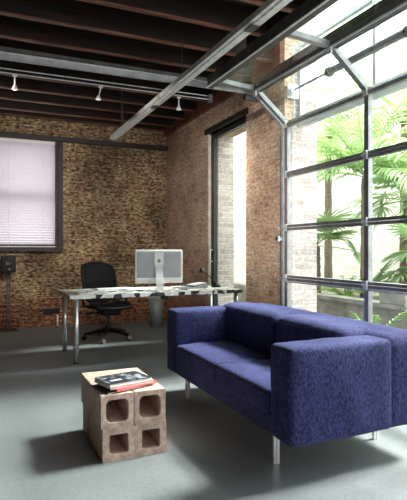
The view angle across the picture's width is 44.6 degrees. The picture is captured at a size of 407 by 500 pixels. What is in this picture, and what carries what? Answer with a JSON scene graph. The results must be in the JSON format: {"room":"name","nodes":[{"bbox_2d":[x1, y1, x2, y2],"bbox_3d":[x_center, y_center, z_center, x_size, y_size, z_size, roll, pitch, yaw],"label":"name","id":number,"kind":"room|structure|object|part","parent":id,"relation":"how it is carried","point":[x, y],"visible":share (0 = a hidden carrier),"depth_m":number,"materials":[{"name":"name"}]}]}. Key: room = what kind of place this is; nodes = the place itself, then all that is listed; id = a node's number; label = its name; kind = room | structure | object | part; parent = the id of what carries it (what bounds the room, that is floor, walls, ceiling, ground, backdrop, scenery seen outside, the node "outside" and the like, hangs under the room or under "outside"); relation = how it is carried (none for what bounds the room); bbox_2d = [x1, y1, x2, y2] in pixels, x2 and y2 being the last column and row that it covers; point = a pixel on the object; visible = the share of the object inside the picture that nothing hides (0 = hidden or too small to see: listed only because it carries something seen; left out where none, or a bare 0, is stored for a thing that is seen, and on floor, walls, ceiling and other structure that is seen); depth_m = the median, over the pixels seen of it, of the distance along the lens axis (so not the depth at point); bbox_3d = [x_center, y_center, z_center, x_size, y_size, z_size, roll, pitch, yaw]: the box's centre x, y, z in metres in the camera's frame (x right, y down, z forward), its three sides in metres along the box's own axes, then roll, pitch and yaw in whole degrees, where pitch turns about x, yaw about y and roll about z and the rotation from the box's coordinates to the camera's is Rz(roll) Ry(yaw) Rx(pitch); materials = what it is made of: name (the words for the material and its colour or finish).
{"room":"loft office","nodes":[
{"label":"loft office","id":0,"kind":"room"},
{"bbox_2d":[0,115,166,328],"bbox_3d":[-3.514,-0.530,7.472,6.850,3.460,0.350,0,0,-24],"label":"wall","id":1,"kind":"structure","parent":0,"point":[115,198],"depth_m":8.05,"materials":[{"name":"brick"}]},
{"bbox_2d":[0,142,62,250],"bbox_3d":[-2.752,-0.840,7.624,1.145,1.720,0.190,0,0,-24],"label":"window","id":2,"kind":"structure","parent":1,"relation":"in","point":[58,245],"depth_m":7.81,"materials":[{"name":"brown wood"}]},
{"bbox_2d":[0,137,54,246],"bbox_3d":[-2.736,-0.865,7.569,0.910,1.640,0.032,0,0,-24],"label":"blind","id":3,"kind":"object","parent":2,"relation":"attached to","point":[27,167],"visible":1,"depth_m":7.58,"materials":[{"name":"white plastic"}]},
{"bbox_3d":[-2.936,-0.850,7.465,0.003,1.580,0.002,0,0,-24],"label":"cord","id":4,"kind":"part","parent":3,"relation":"part of","materials":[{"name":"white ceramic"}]},
{"bbox_3d":[-2.736,-1.665,7.569,0.910,0.040,0.032,0,0,-24],"label":"head rail","id":5,"kind":"part","parent":3,"relation":"part of","materials":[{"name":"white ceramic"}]},
{"bbox_3d":[-2.736,-0.052,7.569,0.910,0.015,0.024,0,0,-24],"label":"rail","id":6,"kind":"part","parent":3,"relation":"part of","materials":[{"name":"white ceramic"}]},
{"bbox_3d":[-2.738,-0.007,7.586,1.140,0.054,0.109,0,0,-24],"label":"sill","id":7,"kind":"part","parent":2,"relation":"part of","materials":[{"name":"grey wood"}]},
{"bbox_3d":[-2.744,-0.868,7.606,1.145,1.665,0.029,0,0,-24],"label":"casing","id":8,"kind":"part","parent":2,"relation":"part of","materials":[{"name":"grey wood"}]},
{"bbox_2d":[43,308,59,313],"bbox_3d":[-2.383,0.960,7.771,0.260,0.080,0.020,0,0,-24],"label":"air vent","id":9,"kind":"object","parent":1,"relation":"in","point":[56,310],"visible":1,"depth_m":7.77,"materials":[{"name":"black metal"}]},
{"bbox_2d":[0,131,167,150],"bbox_3d":[-3.588,-1.740,7.209,6.500,0.070,0.070,0,0,-24],"label":"trim","id":10,"kind":"structure","parent":1,"relation":"attached to","point":[2,134],"depth_m":7.91,"materials":[{"name":"brown wood"}]},
{"bbox_2d":[0,0,297,131],"bbox_3d":[-1.222,-2.179,2.318,6.850,0.322,11.630,0,0,-24],"label":"ceiling","id":11,"kind":"structure","parent":0,"point":[147,34],"depth_m":5.20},
{"bbox_2d":[110,0,291,139],"bbox_3d":[-0.034,-1.756,4.099,0.094,0.559,5.720,0,0,-25],"label":"channel","id":12,"kind":"object","parent":11,"relation":"hanging from","point":[269,8],"visible":1,"depth_m":3.87,"materials":[{"name":"grey metal"}]},
{"bbox_2d":[0,67,212,109],"bbox_3d":[-2.544,-1.738,3.975,5.760,0.654,0.068,0,0,-24],"label":"track light","id":13,"kind":"object","parent":12,"relation":"attached to","point":[14,87],"depth_m":4.66,"materials":[{"name":"white metal"}]},
{"bbox_3d":[-0.981,-1.476,4.664,0.070,0.130,0.056,0,0,-24],"label":"spotlight","id":14,"kind":"part","parent":13,"relation":"part of","materials":[{"name":"white metal"}]},
{"bbox_3d":[-2.548,-1.798,3.982,5.760,0.535,0.052,0,0,-24],"label":"lighting wire","id":15,"kind":"part","parent":13,"relation":"part of","materials":[{"name":"grey metal"}]},
{"bbox_3d":[-0.248,-1.476,4.989,0.056,0.130,0.056,0,0,-24],"label":"spotlight","id":16,"kind":"part","parent":13,"relation":"part of","materials":[{"name":"white metal"}]},
{"bbox_3d":[0.322,-1.480,3.317,0.060,0.008,0.100,0,0,-24],"label":"splice plate","id":17,"kind":"part","parent":12,"relation":"part of","materials":[{"name":"metal"}]},
{"bbox_2d":[246,0,305,46],"bbox_3d":[1.465,-2.130,2.785,0.058,0.259,4.940,0,0,-24],"label":"trim","id":18,"kind":"structure","parent":11,"relation":"attached to","point":[279,15],"depth_m":4.56,"materials":[{"name":"brown wood"}]},
{"bbox_2d":[297,0,363,34],"bbox_3d":[1.835,-2.290,2.950,0.749,0.060,4.940,0,0,-24],"label":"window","id":19,"kind":"structure","parent":11,"relation":"attached to","point":[360,1],"depth_m":4.94,"materials":[{"name":"clear glass"}]},
{"bbox_2d":[0,320,406,499],"bbox_3d":[-1.298,1.260,2.120,7.150,0.120,11.930,0,0,-24],"label":"floor","id":20,"kind":"structure","parent":0,"point":[213,452],"depth_m":3.00,"materials":[{"name":"concrete"}]},
{"bbox_2d":[0,272,17,331],"bbox_3d":[-2.894,0.764,7.359,0.260,0.869,0.220,0,0,-24],"label":"speaker stand","id":21,"kind":"object","parent":20,"relation":"on","point":[6,329],"visible":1,"depth_m":7.35,"materials":[{"name":"black paint"}]},
{"bbox_2d":[0,256,15,272],"bbox_3d":[-2.897,0.207,7.354,0.210,0.245,0.167,0,0,-24],"label":"loudspeaker","id":22,"kind":"object","parent":21,"relation":"on","point":[7,263],"visible":0.99,"depth_m":7.28,"materials":[{"name":"black plastic"}]},
{"bbox_3d":[-2.894,1.192,7.359,0.260,0.015,0.220,0,0,-24],"label":"plate","id":23,"kind":"part","parent":21,"relation":"part of","materials":[{"name":"black paint"}]},
{"bbox_2d":[83,404,88,438],"bbox_3d":[-0.592,1.105,3.310,0.388,0.189,0.189,0,0,-24],"label":"block","id":24,"kind":"object","parent":20,"relation":"on","point":[85,411],"visible":0.2,"depth_m":3.20,"materials":[{"name":"concrete"}]},
{"bbox_2d":[81,368,144,408],"bbox_3d":[-0.601,0.914,3.301,0.388,0.189,0.189,0,0,-24],"label":"block","id":25,"kind":"object","parent":24,"relation":"on","point":[86,376],"visible":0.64,"depth_m":3.27,"materials":[{"name":"concrete"}]},
{"bbox_2d":[80,261,131,343],"bbox_3d":[-1.302,0.678,6.706,0.681,1.042,0.667,0,0,-32],"label":"office chair","id":26,"kind":"object","parent":20,"relation":"on","point":[94,274],"visible":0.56,"depth_m":6.79,"materials":[{"name":"black fabric"}]},
{"bbox_3d":[-1.528,0.679,6.607,0.176,0.236,0.129,0,0,-32],"label":"armrest","id":27,"kind":"part","parent":26,"relation":"part of","materials":[{"name":"black plastic"}]},
{"bbox_3d":[-1.438,1.091,6.624,0.298,0.088,0.126,0,0,-32],"label":"arm","id":28,"kind":"part","parent":26,"relation":"part of","materials":[{"name":"black plastic"}]},
{"bbox_3d":[-1.468,0.450,6.878,0.471,0.550,0.175,0,0,-32],"label":"backrest","id":29,"kind":"part","parent":26,"relation":"part of","materials":[{"name":"black fabric"}]},
{"bbox_3d":[-1.466,0.451,6.875,0.507,0.587,0.205,0,0,-32],"label":"frame","id":30,"kind":"part","parent":26,"relation":"part of","materials":[{"name":"black plastic"}]},
{"bbox_3d":[-1.285,1.091,6.514,0.203,0.088,0.270,0,0,-32],"label":"arm","id":31,"kind":"part","parent":26,"relation":"part of","materials":[{"name":"black plastic"}]},
{"bbox_3d":[-1.266,0.746,6.649,0.546,0.084,0.513,0,0,-32],"label":"seat frame","id":32,"kind":"part","parent":26,"relation":"part of","materials":[{"name":"black plastic"}]},
{"bbox_3d":[-1.266,0.749,6.649,0.504,0.047,0.470,0,0,-32],"label":"seat","id":33,"kind":"part","parent":26,"relation":"part of","materials":[{"name":"black fabric"}]},
{"bbox_3d":[-1.132,1.091,6.618,0.218,0.088,0.261,0,0,-32],"label":"arm","id":34,"kind":"part","parent":26,"relation":"part of","materials":[{"name":"black plastic"}]},
{"bbox_2d":[89,413,134,462],"bbox_3d":[-0.559,1.105,3.002,0.191,0.191,0.391,0,0,-24],"label":"block","id":35,"kind":"object","parent":20,"relation":"on","point":[113,444],"visible":0.62,"depth_m":2.85,"materials":[{"name":"concrete"}]},
{"bbox_2d":[87,379,133,429],"bbox_3d":[-0.569,0.914,2.992,0.191,0.191,0.390,0,0,-25],"label":"block","id":36,"kind":"object","parent":35,"relation":"on","point":[119,412],"visible":0.8,"depth_m":2.85,"materials":[{"name":"concrete"}]},
{"bbox_2d":[91,384,147,394],"bbox_3d":[-0.501,0.814,2.967,0.270,0.010,0.210,0,0,-38],"label":"magazine","id":37,"kind":"object","parent":36,"relation":"on","point":[107,391],"visible":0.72,"depth_m":2.89,"materials":[{"name":"paper"}]},
{"bbox_2d":[100,379,156,391],"bbox_3d":[-0.455,0.801,2.993,0.285,0.014,0.200,0,0,-43],"label":"book","id":38,"kind":"object","parent":37,"relation":"on","point":[149,383],"visible":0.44,"depth_m":2.91,"materials":[{"name":"red paper"}]},
{"bbox_2d":[94,379,153,389],"bbox_3d":[-0.478,0.786,2.983,0.285,0.014,0.210,0,0,-38],"label":"book","id":39,"kind":"object","parent":38,"relation":"on","point":[151,380],"visible":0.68,"depth_m":2.90,"materials":[{"name":"paper"}]},
{"bbox_2d":[95,371,151,386],"bbox_3d":[-0.483,0.772,2.986,0.275,0.014,0.205,0,0,-37],"label":"book","id":40,"kind":"object","parent":39,"relation":"on","point":[112,380],"visible":1,"depth_m":2.96,"materials":[{"name":"paper"}]},
{"bbox_2d":[58,285,241,363],"bbox_3d":[-0.633,0.838,5.953,2.030,0.725,0.897,0,0,-24],"label":"desk","id":41,"kind":"object","parent":20,"relation":"on","point":[75,295],"visible":0.65,"depth_m":5.65,"materials":[{"name":"laminate"}]},
{"bbox_3d":[-1.657,0.852,5.917,0.055,0.673,0.056,0,0,-24],"label":"leg","id":42,"kind":"part","parent":41,"relation":"part of","materials":[{"name":"silver metal"}]},
{"bbox_3d":[-1.347,0.852,5.245,0.055,0.673,0.056,0,0,-24],"label":"leg","id":43,"kind":"part","parent":41,"relation":"part of","materials":[{"name":"silver metal"}]},
{"bbox_2d":[94,287,131,290],"bbox_3d":[-1.083,0.464,5.931,0.420,0.022,0.140,0,0,-30],"label":"keyboard","id":44,"kind":"object","parent":41,"relation":"on","point":[113,288],"visible":1,"depth_m":5.87,"materials":[{"name":"grey plastic"}]},
{"bbox_2d":[135,250,181,290],"bbox_3d":[-0.526,0.236,5.899,0.570,0.478,0.216,0,0,-10],"label":"computer monitor","id":45,"kind":"object","parent":41,"relation":"on","point":[159,267],"visible":1,"depth_m":5.92,"materials":[{"name":"white metal"}]},
{"bbox_3d":[-0.532,0.176,5.933,0.524,0.307,0.010,0,0,-10],"label":"panel","id":46,"kind":"part","parent":45,"relation":"part of","materials":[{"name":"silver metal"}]},
{"bbox_2d":[178,282,207,289],"bbox_3d":[-0.119,0.437,6.076,0.320,0.075,0.220,0,0,-36],"label":"pile","id":47,"kind":"object","parent":41,"relation":"on","point":[198,285],"visible":1,"depth_m":6.03,"materials":[{"name":"paper"}]},
{"bbox_2d":[198,268,220,286],"bbox_3d":[0.080,0.350,6.299,0.295,0.250,0.126,0,0,-24],"label":"desk lamp","id":48,"kind":"object","parent":41,"relation":"on","point":[215,284],"visible":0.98,"depth_m":6.29,"materials":[{"name":"black plastic"}]},
{"bbox_3d":[0.093,0.852,6.695,0.055,0.673,0.056,0,0,-24],"label":"leg","id":49,"kind":"part","parent":41,"relation":"part of","materials":[{"name":"silver metal"}]},
{"bbox_2d":[205,287,229,288],"bbox_3d":[0.151,0.472,6.108,0.300,0.006,0.200,0,0,-19],"label":"paper sheets","id":50,"kind":"object","parent":41,"relation":"on","point":[213,287],"visible":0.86,"depth_m":6.04,"materials":[{"name":"white paper"}]},
{"bbox_3d":[0.394,0.852,6.019,0.055,0.673,0.056,0,0,-24],"label":"leg","id":51,"kind":"part","parent":41,"relation":"part of","materials":[{"name":"silver metal"}]},
{"bbox_2d":[134,420,165,456],"bbox_3d":[-0.385,1.105,3.080,0.191,0.191,0.391,0,0,-24],"label":"block","id":52,"kind":"object","parent":20,"relation":"on","point":[150,438],"visible":0.36,"depth_m":2.92,"materials":[{"name":"concrete"}]},
{"bbox_2d":[131,374,165,424],"bbox_3d":[-0.388,0.914,3.074,0.191,0.191,0.391,0,0,-24],"label":"block","id":53,"kind":"object","parent":52,"relation":"on","point":[150,401],"visible":0.49,"depth_m":2.93,"materials":[{"name":"concrete"}]},
{"bbox_2d":[148,297,164,326],"bbox_3d":[-0.739,0.971,7.792,0.274,0.453,0.274,0,0,-24],"label":"waste bin","id":54,"kind":"object","parent":20,"relation":"on","point":[156,304],"visible":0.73,"depth_m":7.69,"materials":[{"name":"grey metal"}]},
{"bbox_2d":[167,302,406,464],"bbox_3d":[0.517,0.823,3.566,1.010,0.752,1.903,0,0,-24],"label":"sofa","id":55,"kind":"object","parent":20,"relation":"on","point":[304,377],"visible":1,"depth_m":2.81,"materials":[{"name":"blue fabric"}]},
{"bbox_3d":[-0.128,1.099,3.992,0.043,0.199,0.022,0,0,-24],"label":"leg","id":56,"kind":"part","parent":55,"relation":"part of","materials":[{"name":"silver metal"}]},
{"bbox_3d":[0.039,0.753,4.255,0.696,0.531,0.253,0,0,-24],"label":"arm","id":57,"kind":"part","parent":55,"relation":"part of"},
{"bbox_2d":[176,341,270,381],"bbox_3d":[0.181,0.839,3.798,0.579,0.182,0.760,0,0,-24],"label":"seat cushion","id":58,"kind":"object","parent":55,"relation":"on","point":[200,360],"depth_m":3.67,"materials":[{"name":"blue fabric"}]},
{"bbox_2d":[216,359,270,413],"bbox_3d":[0.479,0.838,3.132,0.577,0.181,0.710,0,0,-24],"label":"seat cushion","id":59,"kind":"object","parent":55,"relation":"on","point":[246,382],"depth_m":3.04,"materials":[{"name":"blue fabric"}]},
{"bbox_2d":[223,302,299,355],"bbox_3d":[0.455,0.652,4.002,0.358,0.410,0.909,0,0,-24],"label":"cushion","id":60,"kind":"object","parent":55,"relation":"on","point":[251,326],"depth_m":3.81,"materials":[{"name":"blue fabric"}]},
{"bbox_3d":[0.408,1.099,2.786,0.043,0.199,0.022,0,0,-24],"label":"leg","id":61,"kind":"part","parent":55,"relation":"part of","materials":[{"name":"silver metal"}]},
{"bbox_2d":[276,314,369,342],"bbox_3d":[0.785,0.653,3.262,0.355,0.410,0.720,0,0,-24],"label":"cushion","id":62,"kind":"object","parent":55,"relation":"on","point":[298,327],"depth_m":3.16,"materials":[{"name":"blue fabric"}]},
{"bbox_3d":[0.712,0.757,2.744,0.692,0.522,0.240,0,0,-24],"label":"arm","id":63,"kind":"part","parent":55,"relation":"part of"},
{"bbox_3d":[0.805,0.747,3.690,0.378,0.549,1.864,0,0,-24],"label":"backrest","id":64,"kind":"part","parent":55,"relation":"part of","materials":[{"name":"blue fabric"}]},
{"bbox_3d":[1.092,1.099,3.156,0.043,0.199,0.022,0,0,-24],"label":"leg","id":65,"kind":"part","parent":55,"relation":"part of","materials":[{"name":"silver metal"}]},
{"bbox_2d":[167,37,310,312],"bbox_3d":[1.819,-0.530,3.479,0.350,3.460,11.280,0,0,-24],"label":"wall","id":66,"kind":"structure","parent":0,"point":[187,153],"depth_m":5.95,"materials":[{"name":"brown brick"}]},
{"bbox_2d":[0,35,284,305],"bbox_3d":[-2.084,-0.440,3.900,6.461,3.240,0.080,0,0,-24],"label":"door track","id":67,"kind":"object","parent":66,"relation":"attached to","point":[6,53],"visible":0.62,"depth_m":4.59,"materials":[{"name":"grey metal"}]},
{"bbox_3d":[0.496,-1.600,5.062,0.180,0.160,0.048,0,0,-24],"label":"corner plate","id":68,"kind":"part","parent":67,"relation":"part of","materials":[{"name":"metal"}]},
{"bbox_2d":[206,0,406,322],"bbox_3d":[1.428,-0.259,2.780,0.938,2.912,4.800,0,0,-24],"label":"door","id":69,"kind":"structure","parent":67,"relation":"attached to","point":[382,11],"depth_m":4.05,"materials":[{"name":"metal"}]},
{"bbox_2d":[164,39,284,135],"bbox_3d":[0.083,-2.110,6.877,0.060,0.299,3.660,0,0,-24],"label":"trim","id":70,"kind":"structure","parent":66,"relation":"attached to","point":[257,68],"depth_m":6.23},
{"bbox_2d":[204,108,247,134],"bbox_3d":[0.329,-1.665,6.510,0.150,0.070,1.230,0,0,-24],"label":"trim","id":71,"kind":"structure","parent":66,"relation":"attached to","point":[244,112],"depth_m":6.40,"materials":[{"name":"black paint"}]},
{"bbox_2d":[208,118,245,305],"bbox_3d":[0.330,-0.212,6.510,0.117,2.825,1.100,0,0,-24],"label":"door","id":72,"kind":"structure","parent":66,"relation":"in","point":[212,139],"depth_m":6.95,"materials":[{"name":"black paint"}]},
{"bbox_3d":[0.087,-0.210,6.997,0.036,2.820,0.012,0,0,-24],"label":"casing","id":73,"kind":"part","parent":72,"relation":"part of","materials":[{"name":"paint"}]},
{"bbox_3d":[0.105,0.080,6.941,0.057,0.200,0.024,0,0,-24],"label":"handle","id":74,"kind":"part","parent":72,"relation":"part of","materials":[{"name":"metal"}]},
{"bbox_2d":[218,16,316,311],"bbox_3d":[-0.090,-0.900,7.957,0.320,4.200,5.785,0,0,-24],"label":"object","id":75,"kind":"structure","parent":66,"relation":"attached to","point":[304,140],"depth_m":5.36,"materials":[{"name":"brick"}]},
{"bbox_2d":[285,25,406,112],"bbox_3d":[1.904,-1.550,3.036,0.163,0.370,4.801,0,0,-24],"label":"shaft","id":76,"kind":"object","parent":66,"relation":"attached to","point":[292,90],"visible":0.88,"depth_m":4.26,"materials":[{"name":"metal"}]},
{"bbox_3d":[0.942,-1.665,5.222,0.145,0.140,0.008,0,0,-24],"label":"bearing plate","id":77,"kind":"part","parent":76,"relation":"part of","materials":[{"name":"metal"}]},
{"bbox_2d":[298,0,406,127],"bbox_3d":[2.026,-1.748,3.037,0.050,0.895,4.903,0,0,-24],"label":"window","id":78,"kind":"structure","parent":66,"relation":"in","point":[364,4],"depth_m":4.53,"materials":[{"name":"clear glass"}]},
{"label":"outside","id":79,"kind":"structure","parent":0,"visible":0},
{"bbox_3d":[6.053,1.280,7.616,10.750,0.120,19.000,0,0,-24],"label":"ground","id":80,"kind":"structure","parent":79,"visible":0},
{"bbox_2d":[234,134,399,282],"bbox_3d":[2.105,-0.740,12.263,7.190,3.920,0.300,0,0,-24],"label":"wall","id":81,"kind":"structure","parent":80,"relation":"on","point":[345,190],"depth_m":12.73,"materials":[{"name":"brick"}]},
{"bbox_2d":[234,282,406,329],"bbox_3d":[2.389,0.925,5.494,0.230,0.590,11.100,0,0,-24],"label":"wall","id":82,"kind":"structure","parent":80,"relation":"on","point":[336,305],"depth_m":6.36,"materials":[{"name":"concrete"}]},
{"bbox_2d":[379,290,406,305],"bbox_3d":[2.257,0.549,5.753,0.200,0.160,0.400,0,0,-24],"label":"concrete block","id":83,"kind":"object","parent":82,"relation":"on","point":[386,298],"visible":0.68,"depth_m":5.69,"materials":[{"name":"grey concrete"}]},
{"bbox_2d":[321,281,398,299],"bbox_3d":[5.151,1.000,6.777,5.880,0.440,11.000,0,0,-24],"label":"garden bed","id":84,"kind":"object","parent":80,"relation":"on","point":[375,296],"visible":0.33,"depth_m":9.10,"materials":[{"name":"stone"}]},
{"bbox_2d":[317,206,360,292],"bbox_3d":[2.074,0.025,8.517,1.831,1.510,2.005,0,0,-24],"label":"fan palm","id":85,"kind":"object","parent":84,"relation":"on","point":[338,235],"visible":0.31,"depth_m":8.45,"materials":[{"name":"green plant"}]},
{"bbox_2d":[317,275,363,296],"bbox_3d":[2.105,0.577,7.410,0.722,0.421,0.695,0,0,35],"label":"fern","id":86,"kind":"object","parent":84,"relation":"on","point":[350,294],"visible":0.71,"depth_m":7.35,"materials":[{"name":"green plant"}]},
{"bbox_2d":[317,94,398,284],"bbox_3d":[2.648,-1.312,10.981,3.201,4.184,2.853,0,0,45],"label":"palm","id":87,"kind":"object","parent":84,"relation":"on","point":[328,271],"visible":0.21,"depth_m":10.77,"materials":[{"name":"green plant"}]},
{"bbox_2d":[317,88,406,297],"bbox_3d":[2.316,-0.723,7.256,3.332,3.005,3.078,0,0,35],"label":"palm","id":88,"kind":"object","parent":84,"relation":"on","point":[383,163],"visible":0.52,"depth_m":7.09,"materials":[{"name":"green plant"}]},
{"bbox_2d":[317,38,406,283],"bbox_3d":[3.995,-1.504,9.492,3.782,4.566,3.954,0,0,-24],"label":"palm","id":89,"kind":"object","parent":84,"relation":"on","point":[328,91],"visible":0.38,"depth_m":9.36,"materials":[{"name":"green plant"}]},
{"bbox_2d":[343,164,406,288],"bbox_3d":[3.431,-0.322,8.364,2.199,2.204,2.351,0,0,-3],"label":"fan palm","id":90,"kind":"object","parent":84,"relation":"on","point":[379,179],"visible":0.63,"depth_m":8.27,"materials":[{"name":"green plant"}]},
{"bbox_2d":[359,214,406,297],"bbox_3d":[3.273,0.155,7.151,1.672,1.304,1.934,0,0,-24],"label":"fan palm","id":91,"kind":"object","parent":84,"relation":"on","point":[401,229],"visible":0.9,"depth_m":7.17,"materials":[{"name":"green plant"}]},
{"bbox_2d":[348,310,406,326],"bbox_3d":[1.756,0.934,5.184,1.265,0.590,1.036,0,0,-24],"label":"fern","id":92,"kind":"object","parent":80,"relation":"on","point":[374,318],"visible":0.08,"depth_m":5.34,"materials":[{"name":"green plant"}]}
]}

